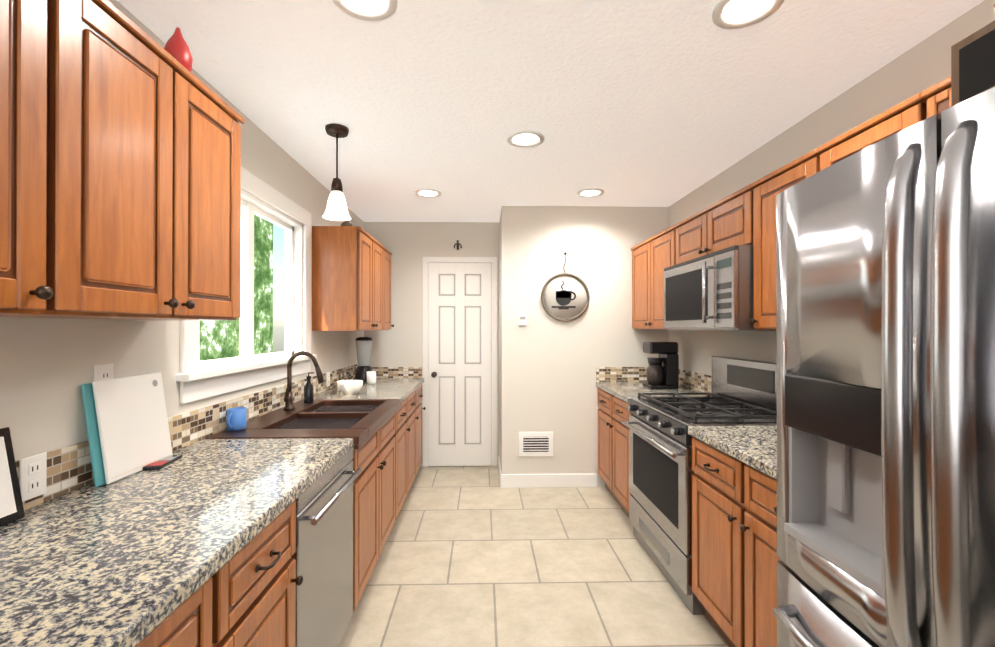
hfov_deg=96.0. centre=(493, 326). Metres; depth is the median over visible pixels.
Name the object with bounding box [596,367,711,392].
backsplash
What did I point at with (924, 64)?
wall
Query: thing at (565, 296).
wall decor
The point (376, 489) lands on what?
base cabinet
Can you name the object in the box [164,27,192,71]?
decor
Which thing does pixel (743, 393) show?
stove
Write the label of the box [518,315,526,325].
thermostat
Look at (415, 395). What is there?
base cabinet
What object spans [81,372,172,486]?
cutting boards
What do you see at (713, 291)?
microwave
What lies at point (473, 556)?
floor
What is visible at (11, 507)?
frame
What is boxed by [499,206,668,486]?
wall
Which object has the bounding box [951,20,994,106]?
chalkboard sign
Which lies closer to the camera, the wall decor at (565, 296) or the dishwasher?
the dishwasher
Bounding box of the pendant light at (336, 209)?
[323,123,350,220]
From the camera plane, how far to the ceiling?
1.94 m
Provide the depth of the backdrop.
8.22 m
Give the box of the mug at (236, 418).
[227,407,246,430]
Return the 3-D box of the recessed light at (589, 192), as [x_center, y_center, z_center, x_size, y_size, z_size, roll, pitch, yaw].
[0.756,-1.043,3.501,0.209,0.012,0.209,0,0,-7]
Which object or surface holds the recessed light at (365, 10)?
in the ceiling
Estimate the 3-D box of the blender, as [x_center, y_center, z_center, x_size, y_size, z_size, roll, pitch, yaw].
[-1.134,0.287,3.920,0.160,0.390,0.160,0,0,-1]
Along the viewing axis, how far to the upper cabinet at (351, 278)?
3.11 m
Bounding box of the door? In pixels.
[428,263,490,465]
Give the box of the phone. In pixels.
[142,455,181,469]
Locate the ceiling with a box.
[117,0,983,221]
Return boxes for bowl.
[338,380,362,394]
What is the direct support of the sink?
in the countertop at (134, 560)
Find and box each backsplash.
[15,364,356,509]
[372,367,421,377]
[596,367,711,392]
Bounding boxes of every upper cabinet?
[0,0,95,318]
[96,0,243,319]
[312,226,393,330]
[631,225,674,328]
[675,184,750,264]
[750,158,798,329]
[799,76,950,181]
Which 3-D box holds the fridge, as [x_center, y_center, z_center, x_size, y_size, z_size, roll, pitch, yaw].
[1.127,0.513,0.741,0.920,1.734,0.910,0,0,-1]
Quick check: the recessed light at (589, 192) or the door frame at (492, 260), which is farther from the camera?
the door frame at (492, 260)
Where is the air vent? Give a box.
[519,432,552,455]
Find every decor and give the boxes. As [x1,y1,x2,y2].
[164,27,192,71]
[541,252,589,321]
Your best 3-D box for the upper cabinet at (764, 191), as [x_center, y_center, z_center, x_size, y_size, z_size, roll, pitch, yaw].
[1.413,-0.338,1.918,0.325,0.706,0.490,0,0,-1]
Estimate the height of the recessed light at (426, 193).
0.012 m
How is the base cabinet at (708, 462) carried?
on the floor
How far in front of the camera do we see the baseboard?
3.87 m
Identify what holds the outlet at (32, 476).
attached to the wall at (47, 368)
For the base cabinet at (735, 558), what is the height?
0.868 m
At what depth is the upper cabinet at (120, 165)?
1.19 m
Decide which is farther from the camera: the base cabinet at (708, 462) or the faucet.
the faucet
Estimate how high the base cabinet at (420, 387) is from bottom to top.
0.868 m
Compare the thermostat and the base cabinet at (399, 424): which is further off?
the thermostat
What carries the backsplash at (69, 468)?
attached to the wall at (47, 368)
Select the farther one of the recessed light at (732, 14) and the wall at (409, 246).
the wall at (409, 246)
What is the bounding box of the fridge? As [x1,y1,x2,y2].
[773,87,994,646]
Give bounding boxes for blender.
[354,337,371,382]
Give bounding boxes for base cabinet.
[135,548,242,646]
[243,501,302,646]
[303,436,398,612]
[368,394,410,511]
[411,387,418,485]
[419,384,422,467]
[598,388,631,516]
[692,437,725,641]
[726,454,781,646]
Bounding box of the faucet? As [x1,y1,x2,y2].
[284,351,323,409]
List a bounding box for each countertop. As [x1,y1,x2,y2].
[0,378,423,646]
[596,382,776,478]
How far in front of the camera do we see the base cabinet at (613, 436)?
3.40 m
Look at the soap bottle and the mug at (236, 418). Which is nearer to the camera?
the mug at (236, 418)
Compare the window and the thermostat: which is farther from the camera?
the thermostat
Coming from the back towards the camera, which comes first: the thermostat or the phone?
the thermostat
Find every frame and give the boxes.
[0,427,24,526]
[422,257,496,466]
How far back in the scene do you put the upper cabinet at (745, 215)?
2.49 m
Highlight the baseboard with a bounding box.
[498,456,596,487]
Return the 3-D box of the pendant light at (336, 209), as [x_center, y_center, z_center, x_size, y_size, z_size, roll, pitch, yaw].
[-0.832,-0.816,2.381,0.144,0.475,0.144,0,0,-1]
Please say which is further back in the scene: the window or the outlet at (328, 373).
the outlet at (328, 373)
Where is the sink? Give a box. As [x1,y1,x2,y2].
[205,399,401,448]
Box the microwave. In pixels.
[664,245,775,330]
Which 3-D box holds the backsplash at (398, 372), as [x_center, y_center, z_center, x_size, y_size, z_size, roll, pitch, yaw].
[-0.996,0.470,4.457,0.568,0.130,0.010,0,0,-1]
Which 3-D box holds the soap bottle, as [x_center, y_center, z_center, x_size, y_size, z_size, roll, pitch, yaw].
[-1.146,0.379,2.779,0.058,0.189,0.055,0,0,-1]
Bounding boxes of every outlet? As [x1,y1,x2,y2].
[19,452,46,501]
[94,363,113,380]
[326,372,329,386]
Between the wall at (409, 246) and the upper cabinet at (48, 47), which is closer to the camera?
the upper cabinet at (48, 47)
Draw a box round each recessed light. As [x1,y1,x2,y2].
[332,0,396,20]
[414,189,440,197]
[507,130,543,147]
[577,188,603,196]
[712,0,783,28]
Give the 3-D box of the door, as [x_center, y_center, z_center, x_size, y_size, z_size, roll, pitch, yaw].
[-0.334,0.376,4.433,0.625,2.022,0.088,0,0,-1]
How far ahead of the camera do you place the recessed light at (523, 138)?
2.50 m
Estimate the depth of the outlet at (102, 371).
1.39 m
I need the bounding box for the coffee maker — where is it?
[642,342,678,388]
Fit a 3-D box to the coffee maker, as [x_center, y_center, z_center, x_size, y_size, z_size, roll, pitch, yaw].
[1.306,0.300,3.508,0.220,0.360,0.180,0,0,-1]
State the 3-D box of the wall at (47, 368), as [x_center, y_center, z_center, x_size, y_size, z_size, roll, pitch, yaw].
[-1.280,0.163,1.426,0.120,2.440,6.300,0,0,-1]
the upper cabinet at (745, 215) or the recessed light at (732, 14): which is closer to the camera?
the recessed light at (732, 14)
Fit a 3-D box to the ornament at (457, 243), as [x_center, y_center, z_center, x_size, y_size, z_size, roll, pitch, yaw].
[-0.357,-0.814,4.474,0.082,0.097,0.012,0,0,-1]
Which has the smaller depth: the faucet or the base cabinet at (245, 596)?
the base cabinet at (245, 596)
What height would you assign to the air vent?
0.210 m
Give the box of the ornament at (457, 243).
[454,240,461,249]
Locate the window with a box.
[176,167,316,403]
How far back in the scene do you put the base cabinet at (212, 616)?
0.93 m
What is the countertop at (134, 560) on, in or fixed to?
on the base cabinet at (420, 387)
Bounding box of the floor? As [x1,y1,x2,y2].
[339,466,728,646]
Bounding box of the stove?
[622,356,776,614]
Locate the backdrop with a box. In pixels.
[200,215,272,360]
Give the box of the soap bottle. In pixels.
[304,372,313,402]
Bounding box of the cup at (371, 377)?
[367,371,375,383]
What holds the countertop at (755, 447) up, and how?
on the base cabinet at (613, 436)
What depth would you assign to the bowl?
3.13 m
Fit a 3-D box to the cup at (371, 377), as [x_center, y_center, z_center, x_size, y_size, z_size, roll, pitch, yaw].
[-1.031,0.432,3.782,0.080,0.100,0.080,0,0,-1]
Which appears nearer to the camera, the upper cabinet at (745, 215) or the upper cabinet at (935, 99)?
the upper cabinet at (935, 99)
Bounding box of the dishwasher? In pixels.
[291,448,361,646]
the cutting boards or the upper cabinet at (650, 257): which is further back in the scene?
the upper cabinet at (650, 257)
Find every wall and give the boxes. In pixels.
[0,0,363,495]
[364,222,498,465]
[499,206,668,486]
[668,0,994,375]

